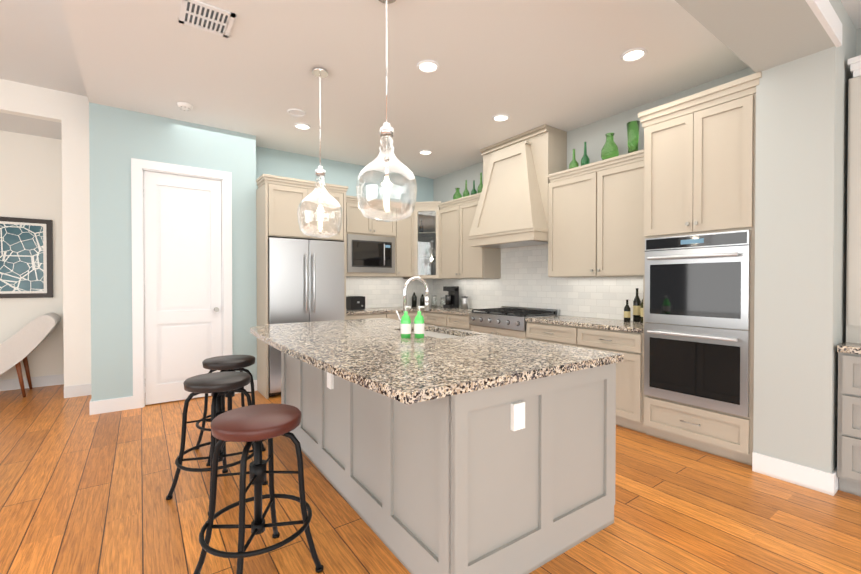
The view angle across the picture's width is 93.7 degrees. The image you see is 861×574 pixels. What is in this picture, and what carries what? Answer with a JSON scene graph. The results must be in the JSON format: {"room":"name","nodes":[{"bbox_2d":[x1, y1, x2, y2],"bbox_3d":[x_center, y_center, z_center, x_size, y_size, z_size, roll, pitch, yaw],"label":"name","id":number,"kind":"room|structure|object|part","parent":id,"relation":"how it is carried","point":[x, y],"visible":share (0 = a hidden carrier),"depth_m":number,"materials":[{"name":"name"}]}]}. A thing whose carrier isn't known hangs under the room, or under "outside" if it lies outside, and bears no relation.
{"room":"kitchen","nodes":[
{"label":"kitchen","id":0,"kind":"room"},
{"bbox_2d":[0,112,61,139],"bbox_3d":[-5.974,-2.034,3.827,3.790,0.320,0.730,0,1,-36],"label":"ceiling","id":1,"kind":"structure","parent":0,"point":[28,125],"depth_m":4.74,"materials":[{"name":"white paint"}]},
{"bbox_2d":[0,130,63,379],"bbox_3d":[-5.935,-0.470,4.395,4.500,3.460,0.120,0,1,-36],"label":"wall","id":2,"kind":"structure","parent":0,"point":[30,176],"depth_m":5.04,"materials":[{"name":"white paint"}]},
{"bbox_2d":[0,217,52,297],"bbox_3d":[-5.219,-0.354,4.814,1.050,0.980,0.034,0,1,-36],"label":"picture","id":3,"kind":"object","parent":2,"relation":"attached to","point":[26,257],"visible":1,"depth_m":4.97,"materials":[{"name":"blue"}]},
{"bbox_2d":[0,374,63,390],"bbox_3d":[-6.183,1.198,4.150,3.790,0.130,0.015,0,1,-36],"label":"baseboard","id":4,"kind":"structure","parent":2,"relation":"attached to","point":[50,380],"depth_m":5.04,"materials":[{"name":"white wood"}]},
{"bbox_2d":[0,0,86,95],"bbox_3d":[-1.105,-2.220,1.434,8.900,0.100,10.800,0,1,-36],"label":"ceiling","id":5,"kind":"structure","parent":0,"point":[36,47],"depth_m":3.70,"materials":[{"name":"white paint"}]},
{"bbox_2d":[0,79,90,386],"bbox_3d":[-5.552,-0.462,3.623,4.220,3.460,0.120,0,1,-36],"label":"wall","id":6,"kind":"structure","parent":0,"point":[69,112],"depth_m":4.61,"materials":[{"name":"white"}]},
{"bbox_2d":[64,384,90,397],"bbox_3d":[-3.974,1.192,4.692,0.430,0.130,0.015,0,1,-36],"label":"baseboard","id":7,"kind":"structure","parent":6,"relation":"attached to","point":[85,389],"depth_m":4.63,"materials":[{"name":"white wood"}]},
{"bbox_2d":[143,172,144,331],"bbox_3d":[-3.095,-0.286,5.042,1.422,3.080,0.050,0,1,-36],"label":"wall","id":8,"kind":"structure","parent":0,"point":[144,292],"depth_m":4.80,"materials":[{"name":"white paint"}]},
{"bbox_2d":[89,102,256,400],"bbox_3d":[-2.768,-0.281,4.483,1.542,3.080,0.120,0,1,-36],"label":"wall","id":9,"kind":"structure","parent":0,"point":[119,138],"depth_m":4.16,"materials":[{"name":"teal"}]},
{"bbox_2d":[89,396,132,414],"bbox_3d":[-3.226,1.198,4.085,0.345,0.130,0.015,0,1,-36],"label":"baseboard","id":10,"kind":"structure","parent":9,"relation":"attached to","point":[124,403],"depth_m":4.07,"materials":[{"name":"white wood"}]},
{"bbox_2d":[131,158,232,408],"bbox_3d":[-2.738,-0.036,4.495,0.940,2.590,0.140,0,1,-36],"label":"door frame","id":11,"kind":"structure","parent":9,"relation":"attached to","point":[139,167],"depth_m":4.24,"materials":[{"name":"white wood"}]},
{"bbox_2d":[143,171,221,404],"bbox_3d":[-2.723,0.011,4.463,0.742,2.473,0.110,0,1,-36],"label":"pantry door","id":12,"kind":"structure","parent":9,"relation":"in","point":[182,277],"depth_m":4.45,"materials":[{"name":"white wood"}]},
{"bbox_2d":[235,380,256,393],"bbox_3d":[-2.213,1.191,4.814,0.272,0.130,0.015,0,1,-36],"label":"baseboard","id":13,"kind":"structure","parent":9,"relation":"attached to","point":[248,387],"depth_m":4.84,"materials":[{"name":"white wood"}]},
{"bbox_2d":[256,146,432,203],"bbox_3d":[-1.105,-0.298,6.160,3.400,3.080,0.120,0,1,-36],"label":"wall","id":14,"kind":"structure","parent":0,"point":[283,164],"depth_m":5.89,"materials":[{"name":"teal paint"}]},
{"bbox_2d":[256,179,343,238],"bbox_3d":[-1.699,-0.896,5.139,0.914,0.627,0.826,0,1,-36],"label":"upper cabinet","id":15,"kind":"object","parent":14,"relation":"attached to","point":[277,200],"depth_m":4.73,"materials":[{"name":"beige wood"}]},
{"bbox_2d":[344,199,347,238],"bbox_3d":[-1.354,-0.683,5.677,0.227,1.062,0.360,0,1,-36],"label":"upper cabinet","id":16,"kind":"object","parent":14,"relation":"attached to","point":[345,200],"depth_m":5.34,"materials":[{"name":"beige wood"}]},
{"bbox_2d":[348,199,395,278],"bbox_3d":[-0.912,-0.687,5.995,0.862,1.062,0.360,0,1,-36],"label":"upper cabinet","id":17,"kind":"object","parent":14,"relation":"attached to","point":[357,222],"depth_m":5.85,"materials":[{"name":"beige wood"}]},
{"bbox_2d":[348,231,399,274],"bbox_3d":[-0.923,-0.476,5.952,0.765,0.530,0.369,0,1,-36],"label":"upper cabinet","id":18,"kind":"object","parent":14,"relation":"attached to","point":[367,254],"depth_m":5.85,"materials":[{"name":"beige wood"}]},
{"bbox_2d":[347,234,394,272],"bbox_3d":[-0.923,-0.476,5.952,0.765,0.530,0.368,0,1,-36],"label":"microwave","id":19,"kind":"object","parent":18,"relation":"in","point":[366,253],"depth_m":5.82,"materials":[{"name":"silver metal"}]},
{"bbox_2d":[396,203,419,278],"bbox_3d":[-0.454,-0.690,6.313,0.379,1.062,0.379,0,1,-36],"label":"upper cabinet","id":20,"kind":"object","parent":14,"relation":"attached to","point":[406,228],"depth_m":6.21,"materials":[{"name":"beige wood"}]},
{"bbox_2d":[416,203,435,274],"bbox_3d":[-0.059,-0.705,6.248,0.288,1.041,0.288,0,1,-36],"label":"upper cabinet","id":21,"kind":"object","parent":0,"relation":"attached to","point":[425,214],"depth_m":6.52,"materials":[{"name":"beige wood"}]},
{"bbox_2d":[0,384,860,573],"bbox_3d":[-0.862,1.318,1.645,9.500,0.060,10.800,0,1,-36],"label":"floor","id":22,"kind":"structure","parent":0,"point":[83,490],"depth_m":2.31,"materials":[{"name":"brown wood"}]},
{"bbox_2d":[0,313,60,396],"bbox_3d":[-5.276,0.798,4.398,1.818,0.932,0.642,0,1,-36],"label":"chair","id":23,"kind":"object","parent":22,"relation":"on","point":[24,342],"visible":1,"depth_m":4.58,"materials":[{"name":"plastic"}]},
{"bbox_2d":[166,371,267,515],"bbox_3d":[-1.327,0.921,2.526,0.549,0.715,0.550,0,1,-36],"label":"bar stool","id":24,"kind":"object","parent":22,"relation":"on","point":[217,385],"visible":0.79,"depth_m":2.45,"materials":[{"name":"black metal"}]},
{"bbox_3d":[-1.327,0.592,2.523,0.372,0.055,0.372,0,1,-36],"label":"seat","id":25,"kind":"part","parent":24,"relation":"part of","materials":[{"name":"black leather"}]},
{"bbox_2d":[195,355,265,465],"bbox_3d":[-1.568,0.915,3.153,0.464,0.715,0.464,0,1,-36],"label":"bar stool","id":26,"kind":"object","parent":22,"relation":"on","point":[229,363],"visible":0.5,"depth_m":3.13,"materials":[{"name":"black metal"}]},
{"bbox_3d":[-1.568,0.585,3.150,0.372,0.055,0.372,0,1,-36],"label":"seat","id":27,"kind":"part","parent":26,"relation":"part of","materials":[{"name":"black leather"}]},
{"bbox_2d":[193,404,323,573],"bbox_3d":[-0.771,0.929,1.805,0.495,0.715,0.497,0,1,-36],"label":"bar stool","id":28,"kind":"object","parent":22,"relation":"on","point":[257,425],"visible":1,"depth_m":1.78,"materials":[{"name":"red metal"}]},
{"bbox_3d":[-0.771,0.599,1.802,0.372,0.055,0.372,0,1,-36],"label":"seat","id":29,"kind":"part","parent":28,"relation":"part of","materials":[{"name":"brown leather"}]},
{"bbox_2d":[256,235,347,398],"bbox_3d":[-1.652,0.346,5.058,0.931,1.814,0.681,0,1,-36],"label":"tall cabinet","id":30,"kind":"object","parent":22,"relation":"on","point":[299,280],"depth_m":4.72,"materials":[{"name":"wood"}]},
{"bbox_2d":[268,237,343,396],"bbox_3d":[-1.619,0.346,5.041,0.898,1.815,0.747,0,1,-36],"label":"refrigerator","id":31,"kind":"object","parent":30,"relation":"in","point":[306,275],"depth_m":4.73,"materials":[{"name":"grey metal"}]},
{"bbox_2d":[348,311,379,319],"bbox_3d":[-1.059,0.806,5.741,0.761,0.880,0.626,0,1,-36],"label":"base cabinet","id":32,"kind":"object","parent":22,"relation":"on","point":[371,314],"depth_m":5.50,"materials":[{"name":"beige wood"}]},
{"bbox_2d":[380,311,423,321],"bbox_3d":[-0.545,0.802,6.082,0.736,0.880,0.672,0,1,-36],"label":"base cabinet","id":33,"kind":"object","parent":22,"relation":"on","point":[383,314],"depth_m":5.77,"materials":[{"name":"beige wood"}]},
{"bbox_2d":[424,311,447,326],"bbox_3d":[0.314,0.804,5.981,0.673,0.880,0.625,0,1,-36],"label":"base cabinet","id":34,"kind":"object","parent":22,"relation":"on","point":[437,318],"depth_m":5.80,"materials":[{"name":"beige wood"}]},
{"bbox_2d":[348,307,423,314],"bbox_3d":[-0.823,0.344,5.899,1.335,0.040,0.637,0,1,-36],"label":"countertop","id":35,"kind":"structure","parent":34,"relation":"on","point":[351,310],"depth_m":5.74,"materials":[{"name":"beige stone"}]},
{"bbox_2d":[424,307,483,314],"bbox_3d":[0.275,0.343,6.062,0.637,0.040,1.655,0,1,-36],"label":"countertop","id":36,"kind":"structure","parent":34,"relation":"on","point":[455,310],"depth_m":5.84,"materials":[{"name":"beige stone"}]},
{"bbox_2d":[468,311,555,330],"bbox_3d":[1.008,0.398,4.996,0.612,0.163,0.920,0,1,-36],"label":"range cooktop","id":37,"kind":"object","parent":36,"relation":"in","point":[510,320],"depth_m":4.76,"materials":[{"name":"silver metal"}]},
{"bbox_2d":[281,353,621,573],"bbox_3d":[-0.216,0.835,2.970,1.134,0.880,2.683,0,1,-35],"label":"kitchen island","id":38,"kind":"object","parent":22,"relation":"on","point":[429,449],"depth_m":1.87,"materials":[{"name":"wood"}]},
{"bbox_2d":[327,372,333,388],"bbox_3d":[-0.654,0.603,2.625,0.023,0.110,0.070,0,1,-35],"label":"outlet","id":39,"kind":"object","parent":38,"relation":"attached to","point":[330,377],"depth_m":2.60,"materials":[{"name":"white plastic"}]},
{"bbox_2d":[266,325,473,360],"bbox_3d":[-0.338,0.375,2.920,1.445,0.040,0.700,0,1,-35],"label":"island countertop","id":40,"kind":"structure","parent":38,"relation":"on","point":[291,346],"depth_m":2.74,"materials":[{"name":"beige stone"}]},
{"bbox_2d":[394,277,428,332],"bbox_3d":[-0.140,0.136,3.116,0.250,0.434,0.148,0,1,-35],"label":"faucet","id":41,"kind":"object","parent":40,"relation":"on","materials":[{"name":"silver metal"}]},
{"bbox_2d":[298,333,623,408],"bbox_3d":[0.161,0.383,2.206,1.435,0.040,1.040,0,1,-35],"label":"island countertop","id":42,"kind":"structure","parent":38,"relation":"on","point":[401,373],"depth_m":1.96,"materials":[{"name":"beige stone"}]},
{"bbox_2d":[410,329,465,336],"bbox_3d":[0.031,0.477,3.174,0.394,0.192,0.724,0,1,-35],"label":"sink","id":43,"kind":"object","parent":42,"relation":"in","point":[429,332],"depth_m":3.26,"materials":[{"name":"silver metal"}]},
{"bbox_2d":[511,401,524,430],"bbox_3d":[0.383,0.564,1.765,0.070,0.115,0.023,0,1,-35],"label":"outlet","id":44,"kind":"object","parent":38,"relation":"attached to","point":[517,407],"depth_m":1.75,"materials":[{"name":"white plastic"}]},
{"bbox_2d":[448,311,467,329],"bbox_3d":[0.620,0.807,5.596,0.627,0.880,0.622,0,1,-36],"label":"base cabinet","id":45,"kind":"object","parent":22,"relation":"on","point":[454,321],"depth_m":5.43,"materials":[{"name":"beige wood"}]},
{"bbox_2d":[464,323,519,337],"bbox_3d":[1.035,0.866,5.020,0.627,0.774,1.061,0,1,-36],"label":"base cabinet","id":46,"kind":"object","parent":22,"relation":"on","point":[467,326],"depth_m":4.86,"materials":[{"name":"beige wood"}]},
{"bbox_2d":[520,319,567,344],"bbox_3d":[1.493,0.820,4.382,0.627,0.880,0.773,0,1,-36],"label":"base cabinet","id":47,"kind":"object","parent":22,"relation":"on","point":[556,333],"depth_m":4.24,"materials":[{"name":"beige wood"}]},
{"bbox_2d":[568,323,639,430],"bbox_3d":[1.844,0.825,3.895,0.627,0.880,0.694,0,1,-36],"label":"base cabinet","id":48,"kind":"object","parent":22,"relation":"on","point":[627,343],"depth_m":3.58,"materials":[{"name":"beige wood"}]},
{"bbox_2d":[532,315,639,330],"bbox_3d":[1.673,0.362,4.119,0.637,0.040,1.266,0,1,-36],"label":"countertop","id":49,"kind":"structure","parent":48,"relation":"on","point":[580,320],"depth_m":4.02,"materials":[{"name":"beige stone"}]},
{"bbox_2d":[636,83,758,465],"bbox_3d":[2.266,-0.061,3.288,0.640,2.663,0.766,0,1,-36],"label":"tall cabinet","id":50,"kind":"object","parent":22,"relation":"on","point":[643,261],"depth_m":3.06,"materials":[{"name":"beige wood"}]},
{"bbox_2d":[644,230,750,416],"bbox_3d":[2.004,0.253,3.102,0.113,1.310,0.715,0,1,-36],"label":"double oven","id":51,"kind":"object","parent":50,"relation":"in","point":[697,284],"depth_m":3.06,"materials":[{"name":"silver metal"}]},
{"bbox_2d":[837,351,860,496],"bbox_3d":[2.895,0.840,2.459,0.597,0.880,0.505,0,1,-36],"label":"base cabinet","id":52,"kind":"object","parent":22,"relation":"on","point":[849,422],"depth_m":2.45,"materials":[{"name":"wood"}]},
{"bbox_2d":[837,339,860,350],"bbox_3d":[3.188,0.384,2.038,0.607,0.040,1.522,0,1,-36],"label":"countertop","id":53,"kind":"structure","parent":52,"relation":"on","point":[850,344],"depth_m":2.48,"materials":[{"name":"beige stone"}]},
{"bbox_2d":[60,0,860,178],"bbox_3d":[0.997,-1.986,2.025,4.800,0.380,9.300,0,1,-36],"label":"ceiling","id":54,"kind":"structure","parent":0,"point":[526,65],"depth_m":3.31,"materials":[{"name":"white paint"}]},
{"bbox_2d":[177,102,192,110],"bbox_3d":[-2.447,-1.794,4.021,0.140,0.042,0.140,0,1,-36],"label":"smoke detector","id":55,"kind":"object","parent":54,"relation":"attached to","point":[184,106],"visible":1,"depth_m":3.99,"materials":[{"name":"white plastic"}]},
{"bbox_2d":[179,0,235,37],"bbox_3d":[-1.495,-1.796,2.698,0.300,0.012,0.300,0,1,-36],"label":"ceiling vent","id":56,"kind":"object","parent":54,"relation":"in","point":[205,17],"visible":1,"depth_m":2.69,"materials":[{"name":"white metal"}]},
{"bbox_2d":[287,109,305,116],"bbox_3d":[-1.393,-1.814,4.200,0.188,0.021,0.188,0,1,-36],"label":"ceiling speaker","id":57,"kind":"object","parent":54,"relation":"attached to","point":[296,112],"visible":1,"depth_m":4.20,"materials":[{"name":"white"}]},
{"bbox_2d":[294,123,310,129],"bbox_3d":[-1.448,-1.818,4.567,0.188,0.021,0.188,0,1,-36],"label":"recessed light","id":58,"kind":"object","parent":54,"relation":"in","point":[302,126],"visible":0.98,"depth_m":4.57,"materials":[{"name":"white"}]},
{"bbox_2d":[297,67,342,237],"bbox_3d":[-0.925,-1.114,3.386,0.372,1.389,0.372,0,1,-36],"label":"pendant light","id":59,"kind":"object","parent":54,"relation":"hanging from","point":[320,72],"visible":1,"depth_m":3.36,"materials":[{"name":"clear glass"}]},
{"bbox_3d":[-0.925,-0.685,3.390,0.372,0.530,0.372,0,1,-36],"label":"lamp shade","id":60,"kind":"part","parent":59,"relation":"part of","materials":[{"name":"clear glass"}]},
{"bbox_3d":[-0.925,-1.247,3.384,0.130,1.124,0.130,0,1,-36],"label":"cord","id":61,"kind":"part","parent":59,"relation":"part of","materials":[{"name":"silver metal"}]},
{"bbox_3d":[-0.925,-0.647,3.390,0.040,0.075,0.039,0,1,-36],"label":"bulb","id":62,"kind":"part","parent":59,"relation":"part of","materials":[{"name":"white glass"}]},
{"bbox_2d":[356,0,416,221],"bbox_3d":[-0.268,-1.105,2.473,0.372,1.389,0.372,0,1,-36],"label":"pendant light","id":63,"kind":"object","parent":54,"relation":"hanging from","point":[386,130],"visible":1,"depth_m":2.44,"materials":[{"name":"clear glass"}]},
{"bbox_3d":[-0.268,-0.676,2.477,0.372,0.530,0.372,0,1,-36],"label":"lamp shade","id":64,"kind":"part","parent":63,"relation":"part of","materials":[{"name":"clear glass"}]},
{"bbox_3d":[-0.268,-0.638,2.477,0.040,0.075,0.039,0,1,-36],"label":"bulb","id":65,"kind":"part","parent":63,"relation":"part of","materials":[{"name":"white glass"}]},
{"bbox_3d":[-0.268,-1.238,2.471,0.130,1.124,0.130,0,1,-36],"label":"cord","id":66,"kind":"part","parent":63,"relation":"part of","materials":[{"name":"silver metal"}]},
{"bbox_2d":[419,150,431,154],"bbox_3d":[-0.068,-1.827,5.474,0.188,0.021,0.188,0,1,-36],"label":"recessed light","id":67,"kind":"object","parent":54,"relation":"in","point":[425,152],"visible":0.96,"depth_m":5.48,"materials":[{"name":"white"}]},
{"bbox_2d":[417,60,438,72],"bbox_3d":[-0.021,-1.805,3.303,0.188,0.021,0.188,0,1,-36],"label":"recessed light","id":68,"kind":"object","parent":54,"relation":"in","point":[427,66],"visible":0.98,"depth_m":3.30,"materials":[{"name":"white"}]},
{"bbox_2d":[492,114,509,121],"bbox_3d":[0.756,-1.815,4.330,0.188,0.021,0.188,0,1,-36],"label":"recessed light","id":69,"kind":"object","parent":54,"relation":"in","point":[500,117],"visible":1,"depth_m":4.32,"materials":[{"name":"white"}]},
{"bbox_2d":[620,48,646,61],"bbox_3d":[1.578,-1.803,3.135,0.188,0.021,0.188,0,1,-36],"label":"recessed light","id":70,"kind":"object","parent":54,"relation":"in","point":[633,54],"visible":0.98,"depth_m":3.13,"materials":[{"name":"white"}]},
{"bbox_2d":[433,28,860,202],"bbox_3d":[2.774,-0.268,3.236,0.120,3.080,9.160,0,1,-36],"label":"wall","id":71,"kind":"structure","parent":0,"point":[592,135],"depth_m":4.43,"materials":[{"name":"grey"}]},
{"bbox_2d":[432,199,503,278],"bbox_3d":[0.528,-0.671,5.920,0.379,1.091,1.029,0,1,-36],"label":"upper cabinet","id":72,"kind":"object","parent":71,"relation":"attached to","point":[458,256],"depth_m":5.77,"materials":[{"name":"beige wood"}]},
{"bbox_2d":[346,244,642,320],"bbox_3d":[0.375,-0.104,4.775,1.972,0.880,3.855,0,1,-36],"label":"backsplash","id":73,"kind":"structure","parent":71,"relation":"attached to","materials":[{"name":"tile"}]},
{"bbox_2d":[469,124,566,248],"bbox_3d":[1.050,-1.172,5.004,0.597,1.303,1.084,0,1,-36],"label":"range hood","id":74,"kind":"object","parent":71,"relation":"attached to","point":[513,211],"depth_m":4.72,"materials":[{"name":"beige wood"}]},
{"bbox_2d":[544,155,639,278],"bbox_3d":[1.810,-0.654,4.166,0.347,1.091,1.198,0,1,-36],"label":"upper cabinet","id":75,"kind":"object","parent":71,"relation":"attached to","point":[593,232],"depth_m":4.08,"materials":[{"name":"beige wood"}]},
{"bbox_2d":[846,67,860,330],"bbox_3d":[2.989,-0.562,2.503,0.377,1.642,0.518,0,1,-36],"label":"upper cabinet","id":76,"kind":"object","parent":71,"relation":"attached to","point":[853,277],"depth_m":2.58,"materials":[{"name":"wood"}]},
{"bbox_2d":[675,0,855,72],"bbox_3d":[1.051,-1.628,1.679,4.480,0.330,0.390,0,1,-36],"label":"header beam","id":77,"kind":"structure","parent":0,"point":[756,36],"depth_m":2.32,"materials":[{"name":"grey paint"}]},
{"bbox_2d":[753,46,852,472],"bbox_3d":[2.613,-0.099,2.819,0.630,2.750,0.390,0,1,-36],"label":"wall","id":78,"kind":"structure","parent":0,"point":[801,171],"depth_m":2.61,"materials":[{"name":"grey paint"}]},
{"bbox_2d":[752,452,828,493],"bbox_3d":[2.346,1.213,2.650,0.015,0.130,0.375,0,1,-36],"label":"baseboard","id":79,"kind":"structure","parent":78,"relation":"attached to","point":[809,477],"depth_m":2.63,"materials":[{"name":"white wood"}]},
{"bbox_2d":[805,0,841,47],"bbox_3d":[0.928,-1.524,1.337,3.880,0.130,0.025,0,1,-36],"label":"crown molding","id":80,"kind":"structure","parent":78,"relation":"attached to","point":[824,12],"depth_m":2.27,"materials":[{"name":"white wood"}]},
{"bbox_2d":[829,467,838,495],"bbox_3d":[2.725,1.213,2.664,0.645,0.130,0.015,0,1,-36],"label":"baseboard","id":81,"kind":"structure","parent":78,"relation":"attached to","point":[833,479],"depth_m":2.48,"materials":[{"name":"white wood"}]}
]}

